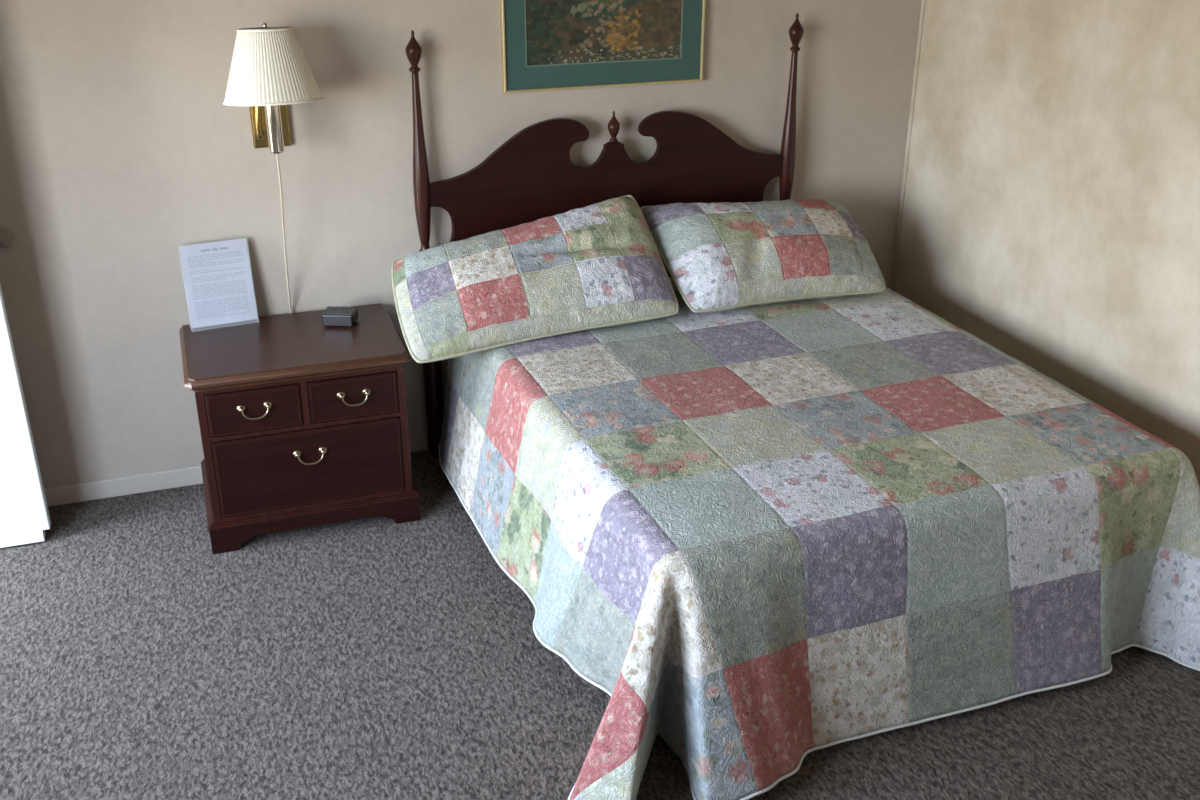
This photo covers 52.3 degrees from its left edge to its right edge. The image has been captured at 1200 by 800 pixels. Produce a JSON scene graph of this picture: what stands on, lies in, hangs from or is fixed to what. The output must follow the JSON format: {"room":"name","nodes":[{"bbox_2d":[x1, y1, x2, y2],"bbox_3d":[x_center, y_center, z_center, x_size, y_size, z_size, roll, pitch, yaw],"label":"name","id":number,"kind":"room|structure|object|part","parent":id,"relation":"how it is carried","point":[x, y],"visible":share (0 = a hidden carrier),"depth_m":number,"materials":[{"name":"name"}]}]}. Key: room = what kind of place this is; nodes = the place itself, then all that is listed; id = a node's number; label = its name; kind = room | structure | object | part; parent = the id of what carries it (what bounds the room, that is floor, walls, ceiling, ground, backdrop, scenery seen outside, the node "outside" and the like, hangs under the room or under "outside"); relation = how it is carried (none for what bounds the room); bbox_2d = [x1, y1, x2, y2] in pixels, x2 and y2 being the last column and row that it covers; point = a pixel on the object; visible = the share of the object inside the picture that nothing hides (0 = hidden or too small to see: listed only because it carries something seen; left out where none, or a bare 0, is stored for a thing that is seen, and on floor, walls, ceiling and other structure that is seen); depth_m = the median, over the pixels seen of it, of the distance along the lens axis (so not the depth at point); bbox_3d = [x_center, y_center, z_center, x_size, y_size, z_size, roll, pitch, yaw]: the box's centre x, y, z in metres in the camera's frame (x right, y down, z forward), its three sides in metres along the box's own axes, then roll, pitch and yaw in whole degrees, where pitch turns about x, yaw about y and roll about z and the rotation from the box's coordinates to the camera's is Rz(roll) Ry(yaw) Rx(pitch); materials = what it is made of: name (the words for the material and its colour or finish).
{"room":"hotel room","nodes":[
{"label":"hotel room","id":0,"kind":"room"},
{"bbox_2d":[0,0,920,487],"bbox_3d":[-0.787,-0.979,4.174,4.447,2.550,0.120,-8,26,-17],"label":"wall","id":1,"kind":"structure","parent":0,"point":[121,149],"depth_m":4.13,"materials":[{"name":"paint"}]},
{"bbox_2d":[0,227,13,247],"bbox_3d":[-1.895,-0.514,3.880,0.066,0.066,0.022,-8,26,-17],"label":"door knob","id":2,"kind":"object","parent":1,"relation":"attached to","point":[6,235],"visible":1,"depth_m":3.88,"materials":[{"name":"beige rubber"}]},
{"bbox_2d":[44,433,427,506],"bbox_3d":[-0.769,0.173,4.634,4.207,0.072,0.012,-8,26,-17],"label":"baseboard","id":3,"kind":"structure","parent":1,"relation":"attached to","point":[187,476],"depth_m":4.34,"materials":[{"name":"paint"}]},
{"bbox_2d":[223,23,323,312],"bbox_3d":[-1.009,-0.619,3.968,0.306,1.167,0.363,4,25,8],"label":"wall lamp","id":4,"kind":"object","parent":1,"relation":"attached to","point":[270,71],"visible":0.99,"depth_m":3.68,"materials":[{"name":"white fabric"}]},
{"bbox_3d":[-1.067,-0.901,3.904,0.040,0.166,0.189,-16,29,-31],"label":"arm","id":5,"kind":"part","parent":4,"relation":"part of","materials":[{"name":"gold metal"}]},
{"bbox_3d":[-1.019,-1.128,3.726,0.172,0.024,0.171,-8,26,-17],"label":"shade trim","id":6,"kind":"part","parent":4,"relation":"part of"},
{"bbox_3d":[-1.012,-1.022,3.752,0.300,0.237,0.298,-8,26,-17],"label":"lamp shade","id":7,"kind":"part","parent":4,"relation":"part of","materials":[{"name":"white fabric"}]},
{"bbox_3d":[-1.012,-0.930,3.794,0.306,0.038,0.304,-8,26,-17],"label":"shade trim","id":8,"kind":"part","parent":4,"relation":"part of","materials":[{"name":"white fabric"}]},
{"bbox_3d":[-1.022,-0.901,3.816,0.052,0.263,0.052,-8,26,-17],"label":"stem","id":9,"kind":"part","parent":4,"relation":"part of","materials":[{"name":"gold metal"}]},
{"bbox_3d":[-1.052,-0.468,4.112,0.009,0.772,0.192,-8,26,-17],"label":"cord","id":10,"kind":"part","parent":4,"relation":"part of","materials":[{"name":"white plastic"}]},
{"bbox_2d":[500,0,704,92],"bbox_3d":[0.018,-1.397,4.203,0.743,0.630,0.028,-8,26,-17],"label":"framed picture","id":11,"kind":"object","parent":1,"relation":"attached to","point":[547,45],"visible":1,"depth_m":4.26,"materials":[{"name":"teal paper"}]},
{"bbox_2d":[526,0,681,65],"bbox_3d":[0.018,-1.395,4.201,0.575,0.458,0.001,-8,26,-17],"label":"painting","id":12,"kind":"object","parent":11,"relation":"attached to","point":[557,31],"depth_m":4.25},
{"bbox_2d":[0,450,1199,799],"bbox_3d":[0.150,1.355,2.273,4.447,0.100,5.840,-8,26,-17],"label":"floor","id":13,"kind":"structure","parent":0,"point":[375,657],"depth_m":3.36,"materials":[{"name":"carpet"}]},
{"bbox_2d":[179,303,420,553],"bbox_3d":[-1.017,0.083,4.171,0.704,0.620,0.511,-8,26,-17],"label":"nightstand","id":14,"kind":"object","parent":13,"relation":"on","point":[303,422],"visible":1,"depth_m":3.97,"materials":[{"name":"brown wood"}]},
{"bbox_2d":[178,238,259,331],"bbox_3d":[-1.280,-0.388,4.111,0.224,0.283,0.074,-11,27,-22],"label":"sign holder","id":15,"kind":"object","parent":14,"relation":"on","point":[217,276],"visible":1,"depth_m":4.11,"materials":[{"name":"white paper"}]},
{"bbox_3d":[-1.089,0.033,3.860,0.287,0.144,0.012,-8,26,-17],"label":"drawer","id":16,"kind":"part","parent":14,"relation":"part of","materials":[{"name":"brown wood"}]},
{"bbox_3d":[-1.083,0.036,3.842,0.110,0.050,0.026,-8,26,-17],"label":"handle","id":17,"kind":"part","parent":14,"relation":"part of","materials":[{"name":"gold metal"}]},
{"bbox_3d":[-1.018,-0.178,4.056,0.704,0.042,0.503,-8,26,-17],"label":"moulding","id":18,"kind":"part","parent":14,"relation":"part of","materials":[{"name":"brown wood"}]},
{"bbox_3d":[-0.944,0.143,3.969,0.652,0.465,0.008,-8,26,-17],"label":"frame","id":19,"kind":"part","parent":14,"relation":"part of","materials":[{"name":"brown wood"}]},
{"bbox_3d":[-0.944,0.218,4.001,0.596,0.270,0.012,-8,26,-17],"label":"drawer","id":20,"kind":"part","parent":14,"relation":"part of","materials":[{"name":"brown wood"}]},
{"bbox_3d":[-0.938,0.184,3.966,0.110,0.050,0.026,-8,26,-17],"label":"handle","id":21,"kind":"part","parent":14,"relation":"part of","materials":[{"name":"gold metal"}]},
{"bbox_3d":[-1.020,0.269,4.265,0.692,0.020,0.495,-8,26,-17],"label":"moulding","id":22,"kind":"part","parent":14,"relation":"part of","materials":[{"name":"brown wood"}]},
{"bbox_2d":[322,306,357,327],"bbox_3d":[-0.886,-0.284,4.168,0.108,0.052,0.082,1,25,2],"label":"alarm clock","id":23,"kind":"object","parent":14,"relation":"on","point":[332,315],"visible":1,"depth_m":4.13,"materials":[{"name":"black plastic"}]},
{"bbox_3d":[-0.795,-0.009,3.953,0.283,0.144,0.012,-8,26,-17],"label":"drawer","id":24,"kind":"part","parent":14,"relation":"part of","materials":[{"name":"brown wood"}]},
{"bbox_3d":[-0.789,-0.006,3.935,0.110,0.050,0.026,-8,26,-17],"label":"handle","id":25,"kind":"part","parent":14,"relation":"part of","materials":[{"name":"gold metal"}]},
{"bbox_2d":[405,13,803,457],"bbox_3d":[0.442,-0.274,3.836,1.717,1.559,1.896,-8,26,-17],"label":"headboard","id":26,"kind":"object","parent":13,"relation":"on","point":[532,176],"visible":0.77,"depth_m":4.39,"materials":[{"name":"brown wood"}]},
{"bbox_3d":[-0.615,-0.439,4.348,0.069,1.425,0.069,-8,26,-17],"label":"headboard post","id":27,"kind":"part","parent":26,"relation":"part of","materials":[{"name":"brown wood"}]},
{"bbox_3d":[0.048,-0.639,4.510,1.400,0.818,0.028,-8,26,-17],"label":"headboard panel","id":28,"kind":"part","parent":26,"relation":"part of","materials":[{"name":"brown wood"}]},
{"bbox_3d":[0.711,-0.628,4.769,0.069,1.425,0.069,-8,26,-17],"label":"headboard post","id":29,"kind":"part","parent":26,"relation":"part of","materials":[{"name":"brown wood"}]},
{"bbox_2d":[438,277,1199,799],"bbox_3d":[0.627,0.237,3.834,2.112,0.627,2.226,-8,26,-17],"label":"quilt","id":30,"kind":"object","parent":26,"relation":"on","point":[773,535],"visible":0.91,"depth_m":3.25,"materials":[{"name":"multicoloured fabric"}]},
{"bbox_2d":[391,195,678,362],"bbox_3d":[-0.233,-0.426,4.149,0.948,0.395,0.445,-8,26,-17],"label":"pillow","id":31,"kind":"object","parent":30,"relation":"on","point":[597,265],"visible":1,"depth_m":4.07,"materials":[{"name":"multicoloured fabric"}]},
{"bbox_2d":[640,199,885,312],"bbox_3d":[0.597,-0.548,4.410,0.841,0.311,0.422,-8,26,-17],"label":"pillow","id":32,"kind":"object","parent":30,"relation":"on","point":[723,256],"visible":0.99,"depth_m":4.30,"materials":[{"name":"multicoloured fabric"}]},
{"bbox_2d":[894,0,1199,485],"bbox_3d":[2.197,-0.140,2.369,0.120,2.550,5.600,-8,26,-17],"label":"wall","id":33,"kind":"structure","parent":0,"point":[1051,213],"depth_m":4.01,"materials":[{"name":"paint"}]},
{"bbox_2d":[890,0,925,290],"bbox_3d":[1.221,-1.266,4.727,0.006,2.477,0.022,-8,26,-17],"label":"trim","id":34,"kind":"structure","parent":33,"relation":"attached to","point":[922,10],"depth_m":4.83,"materials":[{"name":"painted wood"}]},
{"bbox_3d":[-2.633,-0.227,3.112,0.120,2.060,0.600,-8,26,-17],"label":"trim","id":35,"kind":"structure","parent":0,"visible":0},
{"bbox_2d":[0,284,50,547],"bbox_3d":[-2.235,-0.402,3.534,0.872,2.012,0.168,-8,26,-17],"label":"door","id":36,"kind":"structure","parent":35,"relation":"attached to","point":[24,512],"depth_m":3.93,"materials":[{"name":"white paint"}]},
{"bbox_3d":[-2.248,0.499,3.938,0.848,0.037,0.048,-8,26,-17],"label":"rail","id":37,"kind":"part","parent":36,"relation":"part of","materials":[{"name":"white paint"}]}
]}

